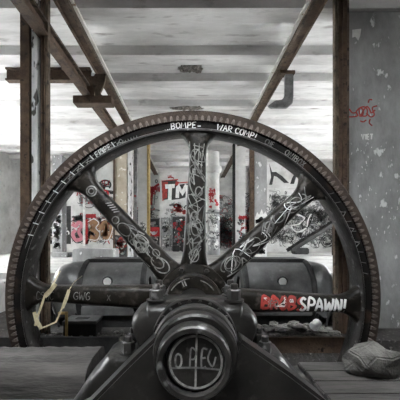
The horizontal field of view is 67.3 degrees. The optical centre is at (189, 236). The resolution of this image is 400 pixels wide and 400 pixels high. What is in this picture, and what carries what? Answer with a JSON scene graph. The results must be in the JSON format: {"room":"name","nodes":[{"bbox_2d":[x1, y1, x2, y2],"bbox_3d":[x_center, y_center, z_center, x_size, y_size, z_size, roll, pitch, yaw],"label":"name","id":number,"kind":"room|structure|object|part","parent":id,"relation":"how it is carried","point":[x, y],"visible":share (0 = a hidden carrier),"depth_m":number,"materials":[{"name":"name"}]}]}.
{"room":"abandoned factory","nodes":[
{"label":"abandoned factory","id":0,"kind":"room"},
{"bbox_2d":[0,152,19,253],"bbox_3d":[-6.735,-0.100,5.950,0.330,5.800,16.900,0,0,0],"label":"wall","id":1,"kind":"structure","parent":0,"point":[9,168],"depth_m":10.91,"materials":[{"name":"paint"}]},
{"bbox_2d":[50,162,112,251],"bbox_3d":[-4.780,-1.175,12.138,3.640,3.650,0.324,0,0,0],"label":"wall","id":2,"kind":"structure","parent":0,"point":[87,227],"depth_m":11.99,"materials":[{"name":"paint"}]},
{"bbox_2d":[160,172,206,250],"bbox_3d":[-0.254,-1.095,13.491,2.146,3.810,0.618,0,0,0],"label":"wall","id":3,"kind":"structure","parent":0,"point":[173,185],"depth_m":13.20,"materials":[{"name":"paint"}]},
{"bbox_2d":[150,218,159,245],"bbox_3d":[-1.623,-0.133,13.545,0.654,1.466,0.110,0,0,0],"label":"door","id":4,"kind":"structure","parent":3,"relation":"in","point":[154,222],"depth_m":13.52,"materials":[{"name":"metal"}]},
{"bbox_2d":[150,227,159,235],"bbox_3d":[-1.618,-0.238,13.427,0.520,0.430,0.026,0,0,0],"label":"wall sign","id":5,"kind":"object","parent":4,"relation":"attached to","point":[154,231],"visible":0.74,"depth_m":13.42,"materials":[{"name":"red paint"}]},
{"bbox_2d":[161,218,170,250],"bbox_3d":[-1.050,-0.121,13.145,0.452,1.442,0.110,0,0,0],"label":"door","id":6,"kind":"structure","parent":3,"relation":"in","point":[165,222],"depth_m":13.12,"materials":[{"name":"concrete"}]},
{"bbox_2d":[171,216,184,250],"bbox_3d":[-0.451,-0.165,13.145,0.726,1.530,0.110,0,0,0],"label":"door","id":7,"kind":"structure","parent":3,"relation":"in","point":[177,222],"depth_m":13.10,"materials":[{"name":"metal"}]},
{"bbox_2d":[133,173,248,249],"bbox_3d":[0.000,-1.175,13.997,13.200,3.650,0.406,0,0,0],"label":"wall","id":8,"kind":"structure","parent":0,"point":[225,184],"depth_m":13.80,"materials":[{"name":"paint"}]},
{"bbox_2d":[0,0,399,172],"bbox_3d":[0.000,-3.011,5.950,13.200,0.377,16.900,0,0,0],"label":"ceiling","id":9,"kind":"structure","parent":0,"point":[161,56],"depth_m":5.28,"materials":[{"name":"paint"}]},
{"bbox_2d":[5,67,91,82],"bbox_3d":[-2.465,-2.830,5.250,1.470,0.220,0.120,0,0,0],"label":"cross beam","id":10,"kind":"structure","parent":9,"relation":"attached to","point":[57,75],"depth_m":5.24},
{"bbox_2d":[10,0,116,129],"bbox_3d":[-1.760,-2.490,4.100,0.140,0.180,7.200,0,0,0],"label":"rail","id":11,"kind":"object","parent":9,"relation":"attached to","point":[30,11],"visible":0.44,"depth_m":3.96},
{"bbox_2d":[53,0,157,174],"bbox_3d":[-1.490,-2.795,6.850,0.170,0.150,12.700,0,0,0],"label":"ceiling beam","id":12,"kind":"structure","parent":9,"relation":"attached to","point":[68,9],"depth_m":4.41,"materials":[{"name":"wood"}]},
{"bbox_2d":[73,74,113,107],"bbox_3d":[-1.600,-2.456,5.005,0.633,0.528,0.210,0,0,0],"label":"bracket","id":13,"kind":"object","parent":12,"relation":"attached to","point":[95,99],"visible":0.95,"depth_m":5.00,"materials":[{"name":"brown metal"}]},
{"bbox_3d":[-1.733,-2.518,5.090,0.267,0.403,0.040,0,0,0],"label":"gusset plate","id":14,"kind":"part","parent":13,"relation":"part of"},
{"bbox_3d":[-1.600,-2.254,5.000,0.633,0.125,0.200,0,0,0],"label":"plate","id":15,"kind":"part","parent":13,"relation":"part of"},
{"bbox_3d":[-1.500,-2.518,5.025,0.267,0.403,0.050,0,0,0],"label":"hanger arm","id":16,"kind":"part","parent":13,"relation":"part of"},
{"bbox_2d":[221,0,327,177],"bbox_3d":[1.500,-2.795,7.150,0.170,0.150,13.300,0,0,0],"label":"ceiling beam","id":17,"kind":"structure","parent":9,"relation":"attached to","point":[312,9],"depth_m":4.47,"materials":[{"name":"wood"}]},
{"bbox_2d":[268,70,294,108],"bbox_3d":[1.505,-2.424,4.960,0.422,0.592,0.140,0,0,0],"label":"bracket","id":18,"kind":"object","parent":17,"relation":"attached to","point":[288,75],"visible":1,"depth_m":4.92,"materials":[{"name":"metal"}]},
{"bbox_2d":[0,250,399,399],"bbox_3d":[0.000,1.850,5.950,13.200,2.500,16.900,0,0,0],"label":"floor","id":19,"kind":"structure","parent":0,"point":[389,338],"depth_m":4.02,"materials":[{"name":"concrete"}]},
{"bbox_2d":[20,0,49,333],"bbox_3d":[-1.863,-0.853,3.640,0.359,4.025,0.113,0,0,5],"label":"steel column","id":20,"kind":"structure","parent":19,"relation":"on","point":[34,51],"depth_m":3.60,"materials":[{"name":"metal"}]},
{"bbox_3d":[-1.861,-0.853,3.625,0.066,4.025,0.070,0,0,0],"label":"plate","id":21,"kind":"part","parent":20,"relation":"part of","materials":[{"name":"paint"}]},
{"bbox_2d":[0,346,104,398],"bbox_3d":[-1.762,1.080,2.480,1.975,0.241,0.520,0,0,0],"label":"timber beam","id":22,"kind":"structure","parent":19,"relation":"on","point":[50,372],"depth_m":2.26,"materials":[{"name":"grey wood"}]},
{"bbox_2d":[0,336,118,352],"bbox_3d":[-1.500,1.212,3.377,1.400,0.175,0.045,0,0,0],"label":"channel","id":23,"kind":"object","parent":19,"relation":"on","point":[107,342],"visible":0.6,"depth_m":3.35,"materials":[{"name":"grey metal"}]},
{"bbox_2d":[52,155,66,252],"bbox_3d":[-4.655,-1.133,10.697,0.350,3.466,0.406,0,0,0],"label":"concrete pier","id":24,"kind":"object","parent":19,"relation":"on","point":[59,226],"visible":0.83,"depth_m":10.50,"materials":[{"name":"white paint"}]},
{"bbox_2d":[51,252,72,256],"bbox_3d":[-3.840,0.530,9.000,0.500,0.140,0.400,0,0,0],"label":"block","id":25,"kind":"object","parent":19,"relation":"on","point":[54,254],"visible":0.98,"depth_m":8.83,"materials":[{"name":"concrete"}]},
{"bbox_2d":[58,312,67,335],"bbox_3d":[-1.458,1.010,3.450,0.104,0.300,0.025,0,0,0],"label":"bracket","id":26,"kind":"object","parent":19,"relation":"on","point":[62,313],"visible":0.71,"depth_m":3.44,"materials":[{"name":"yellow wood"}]},
{"bbox_2d":[62,315,102,335],"bbox_3d":[-1.283,1.065,3.610,0.400,0.190,0.280,0,0,0],"label":"metal box","id":27,"kind":"object","parent":19,"relation":"on","point":[78,325],"visible":0.86,"depth_m":3.48,"materials":[{"name":"metal"}]},
{"bbox_3d":[-1.283,0.993,3.610,0.400,0.035,0.280,0,0,0],"label":"lid","id":28,"kind":"part","parent":27,"relation":"part of","materials":[{"name":"metal"}]},
{"bbox_2d":[39,331,125,336],"bbox_3d":[-1.226,1.151,3.523,1.360,0.046,0.250,0,0,0],"label":"rubble","id":29,"kind":"object","parent":19,"relation":"on","point":[115,333],"visible":0.27,"depth_m":3.53,"materials":[{"name":"grey stone"}]},
{"bbox_2d":[73,248,118,261],"bbox_3d":[-2.080,0.430,6.700,0.867,0.340,0.600,0,0,0],"label":"concrete block","id":30,"kind":"object","parent":19,"relation":"on","point":[82,254],"visible":0.56,"depth_m":6.40,"materials":[{"name":"grey concrete"}]},
{"bbox_2d":[50,257,153,326],"bbox_3d":[-1.234,0.752,4.183,1.425,0.905,1.075,0,0,0],"label":"machine housing","id":31,"kind":"object","parent":19,"relation":"on","point":[96,270],"visible":0.48,"depth_m":3.84,"materials":[{"name":"metal"}]},
{"bbox_2d":[81,306,133,315],"bbox_3d":[-1.001,0.935,4.140,0.738,0.110,0.760,0,0,0],"label":"shelf","id":32,"kind":"object","parent":31,"relation":"attached to","point":[85,310],"depth_m":3.76,"materials":[{"name":"metal"}]},
{"bbox_3d":[-1.001,0.333,4.320,0.818,0.065,0.440,0,0,0],"label":"plate","id":33,"kind":"part","parent":31,"relation":"part of","materials":[{"name":"metal"}]},
{"bbox_2d":[113,153,127,256],"bbox_3d":[-1.862,-1.133,8.185,0.367,3.466,0.430,0,0,0],"label":"concrete pier","id":34,"kind":"object","parent":19,"relation":"on","point":[120,164],"visible":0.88,"depth_m":8.00,"materials":[{"name":"beige paint"}]},
{"bbox_2d":[128,150,132,256],"bbox_3d":[-1.608,-1.133,8.100,0.112,3.466,0.200,0,0,0],"label":"slim column","id":35,"kind":"structure","parent":19,"relation":"on","point":[130,154],"depth_m":8.00,"materials":[{"name":"paint"}]},
{"bbox_2d":[134,149,136,256],"bbox_3d":[-1.536,-1.133,8.447,0.092,3.466,0.106,0,0,0],"label":"steel pole","id":36,"kind":"object","parent":19,"relation":"on","point":[135,150],"visible":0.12,"depth_m":8.40,"materials":[{"name":"grey metal"}]},
{"bbox_2d":[138,144,149,256],"bbox_3d":[-1.318,-1.133,8.645,0.310,3.466,0.310,0,0,0],"label":"square column","id":37,"kind":"structure","parent":19,"relation":"on","point":[143,152],"depth_m":8.50,"materials":[{"name":"paint"}]},
{"bbox_2d":[172,245,179,251],"bbox_3d":[-0.583,0.475,12.500,0.300,0.250,0.400,0,0,0],"label":"block","id":38,"kind":"object","parent":19,"relation":"on","point":[175,248],"visible":0.98,"depth_m":12.30,"materials":[{"name":"metal"}]},
{"bbox_2d":[74,280,325,399],"bbox_3d":[0.030,0.816,2.025,1.638,1.008,1.050,0,0,0],"label":"housing","id":39,"kind":"object","parent":19,"relation":"on","point":[135,367],"visible":0.87,"depth_m":1.68,"materials":[{"name":"metal"}]},
{"bbox_2d":[146,298,165,302],"bbox_3d":[-0.225,0.422,2.010,0.133,0.012,0.133,0,0,0],"label":"washer","id":40,"kind":"object","parent":39,"relation":"in","point":[149,300],"depth_m":1.97,"materials":[{"name":"metal"}]},
{"bbox_2d":[5,110,380,390],"bbox_3d":[-0.034,0.635,2.470,3.882,3.890,1.900,0,0,5],"label":"wheel","id":41,"kind":"object","parent":39,"relation":"attached to","point":[195,361],"visible":0.8,"depth_m":3.03,"materials":[{"name":"metal"}]},
{"bbox_2d":[33,271,59,328],"bbox_3d":[-1.440,0.641,3.137,0.252,0.540,0.334,0,0,0],"label":"barrier tape","id":42,"kind":"object","parent":41,"relation":"hanging from","point":[47,293],"visible":1,"depth_m":2.97,"materials":[{"name":"beige plastic"}]},
{"bbox_2d":[39,276,81,329],"bbox_3d":[-1.339,0.690,3.280,0.318,0.458,0.649,0,0,0],"label":"barrier tape","id":43,"kind":"object","parent":41,"relation":"hanging from","point":[68,291],"visible":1,"depth_m":2.96,"materials":[{"name":"beige plastic"}]},
{"bbox_2d":[224,298,243,302],"bbox_3d":[0.295,0.422,2.010,0.133,0.012,0.133,0,0,0],"label":"washer","id":44,"kind":"object","parent":39,"relation":"on","point":[226,300],"depth_m":1.97,"materials":[{"name":"metal"}]},
{"bbox_2d":[206,151,220,254],"bbox_3d":[0.800,-1.200,10.200,0.540,3.600,0.540,0,0,34],"label":"round column","id":45,"kind":"structure","parent":19,"relation":"on","point":[213,169],"depth_m":10.02,"materials":[{"name":"concrete"}]},
{"bbox_2d":[232,144,234,245],"bbox_3d":[1.365,-1.133,9.260,0.104,3.466,0.120,0,0,0],"label":"steel pole","id":46,"kind":"object","parent":19,"relation":"on","point":[233,145],"visible":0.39,"depth_m":9.20,"materials":[{"name":"black metal"}]},
{"bbox_2d":[206,212,267,213],"bbox_3d":[1.441,-0.760,9.525,2.058,0.040,0.150,0,0,0],"label":"rail","id":47,"kind":"object","parent":46,"relation":"attached to","point":[206,212],"visible":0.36,"depth_m":9.45,"materials":[{"name":"metal"}]},
{"bbox_2d":[235,144,247,242],"bbox_3d":[1.558,-1.133,9.135,0.333,3.466,0.290,0,0,0],"label":"square column","id":48,"kind":"structure","parent":19,"relation":"on","point":[240,216],"depth_m":9.00,"materials":[{"name":"paint"}]},
{"bbox_2d":[249,149,253,230],"bbox_3d":[1.661,-1.133,8.075,0.112,3.466,0.150,0,0,0],"label":"steel column","id":49,"kind":"structure","parent":19,"relation":"on","point":[251,152],"depth_m":8.00,"materials":[{"name":"brown metal"}]},
{"bbox_2d":[254,151,266,256],"bbox_3d":[1.929,-1.133,8.344,0.341,3.466,0.413,0,0,0],"label":"concrete pier","id":50,"kind":"object","parent":19,"relation":"on","point":[260,161],"visible":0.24,"depth_m":8.15,"materials":[{"name":"white paint"}]},
{"bbox_2d":[234,257,332,326],"bbox_3d":[1.262,0.752,4.183,1.400,0.905,1.075,0,0,0],"label":"machine housing","id":51,"kind":"object","parent":19,"relation":"on","point":[294,274],"visible":0.49,"depth_m":3.84,"materials":[{"name":"metal"}]},
{"bbox_3d":[1.144,0.333,4.320,0.870,0.065,0.440,0,0,0],"label":"plate","id":52,"kind":"part","parent":51,"relation":"part of","materials":[{"name":"metal"}]},
{"bbox_2d":[254,312,311,315],"bbox_3d":[1.144,0.935,4.140,0.790,0.110,0.760,0,0,0],"label":"shelf","id":53,"kind":"object","parent":51,"relation":"attached to","point":[256,313],"depth_m":3.76,"materials":[{"name":"metal"}]},
{"bbox_2d":[257,320,341,335],"bbox_3d":[1.180,1.108,3.591,1.228,0.148,0.392,0,0,0],"label":"rubble","id":54,"kind":"object","parent":19,"relation":"on","point":[322,331],"visible":0.52,"depth_m":3.53,"materials":[{"name":"grey stone"}]},
{"bbox_2d":[262,326,275,332],"bbox_3d":[0.920,1.080,3.495,0.159,0.072,0.130,0,0,0],"label":"chunk","id":55,"kind":"object","parent":54,"relation":"on","point":[267,329],"visible":0.99,"depth_m":3.47,"materials":[{"name":"grey stone"}]},
{"bbox_2d":[278,327,288,332],"bbox_3d":[1.087,1.079,3.500,0.120,0.060,0.104,0,0,27],"label":"chunk","id":56,"kind":"object","parent":54,"relation":"on","point":[281,329],"visible":1,"depth_m":3.47,"materials":[{"name":"stone"}]},
{"bbox_2d":[291,325,306,332],"bbox_3d":[1.270,1.069,3.507,0.190,0.077,0.150,0,0,0],"label":"chunk","id":57,"kind":"object","parent":54,"relation":"on","point":[297,328],"visible":1,"depth_m":3.47,"materials":[{"name":"grey stone"}]},
{"bbox_2d":[309,319,321,330],"bbox_3d":[1.458,1.019,3.483,0.132,0.134,0.110,0,0,-30],"label":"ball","id":58,"kind":"object","parent":54,"relation":"on","point":[315,324],"visible":1,"depth_m":3.45,"materials":[{"name":"white paper"}]},
{"bbox_2d":[291,248,308,253],"bbox_3d":[3.850,0.490,10.500,0.500,0.220,0.400,0,0,0],"label":"block","id":59,"kind":"object","parent":19,"relation":"on","point":[300,250],"visible":0.74,"depth_m":10.30,"materials":[{"name":"concrete"}]},
{"bbox_2d":[269,336,344,352],"bbox_3d":[1.375,1.212,3.377,1.150,0.175,0.045,0,0,0],"label":"channel","id":60,"kind":"object","parent":19,"relation":"on","point":[285,344],"visible":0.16,"depth_m":3.35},
{"bbox_2d":[286,221,332,254],"bbox_3d":[3.990,0.013,9.700,1.641,1.175,0.460,0,0,0],"label":"ladder","id":61,"kind":"object","parent":19,"relation":"on","point":[329,225],"visible":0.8,"depth_m":9.50,"materials":[{"name":"metal"}]},
{"bbox_2d":[298,362,346,374],"bbox_3d":[1.820,1.176,2.680,1.660,0.048,0.180,0,0,0],"label":"plank","id":62,"kind":"object","parent":19,"relation":"on","point":[303,366],"visible":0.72,"depth_m":2.67,"materials":[{"name":"grey wood"}]},
{"bbox_2d":[333,0,348,333],"bbox_3d":[1.810,-0.856,3.610,0.169,4.032,0.080,0,0,0],"label":"steel column","id":63,"kind":"structure","parent":19,"relation":"on","point":[340,7],"depth_m":3.59,"materials":[{"name":"metal"}]},
{"bbox_2d":[305,371,399,386],"bbox_3d":[1.795,1.174,2.490,1.610,0.052,0.180,0,0,0],"label":"plank","id":64,"kind":"object","parent":19,"relation":"on","point":[313,377],"visible":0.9,"depth_m":2.45,"materials":[{"name":"grey wood"}]},
{"bbox_2d":[342,341,399,378],"bbox_3d":[1.535,1.029,2.492,0.391,0.329,0.375,0,0,-34],"label":"stone block","id":65,"kind":"object","parent":64,"relation":"on","point":[366,359],"visible":0.94,"depth_m":2.41,"materials":[{"name":"grey stone"}]},
{"bbox_2d":[315,382,399,397],"bbox_3d":[1.820,1.176,2.300,1.660,0.048,0.180,0,0,0],"label":"plank","id":66,"kind":"object","parent":19,"relation":"on","point":[325,388],"visible":0.72,"depth_m":2.30,"materials":[{"name":"grey wood"}]},
{"bbox_2d":[325,394,399,399],"bbox_3d":[1.795,1.174,2.110,1.610,0.052,0.180,0,0,0],"label":"plank","id":67,"kind":"object","parent":19,"relation":"on","point":[328,396],"visible":1,"depth_m":2.16,"materials":[{"name":"grey wood"}]},
{"bbox_2d":[349,11,399,327],"bbox_3d":[2.527,-0.853,3.897,1.077,4.025,0.206,0,0,0],"label":"wall","id":68,"kind":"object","parent":19,"relation":"on","point":[374,36],"visible":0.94,"depth_m":3.80,"materials":[{"name":"grey concrete"}]},
{"bbox_2d":[267,162,332,251],"bbox_3d":[4.780,-1.175,12.144,3.640,3.650,0.312,0,0,0],"label":"wall","id":69,"kind":"structure","parent":0,"point":[313,216],"depth_m":11.99,"materials":[{"name":"paint"}]},
{"bbox_2d":[267,185,296,187],"bbox_3d":[4.847,-2.003,11.930,3.506,0.119,0.140,0,0,0],"label":"trim","id":70,"kind":"structure","parent":69,"relation":"attached to","point":[268,186],"depth_m":11.86,"materials":[{"name":"paint"}]}
]}

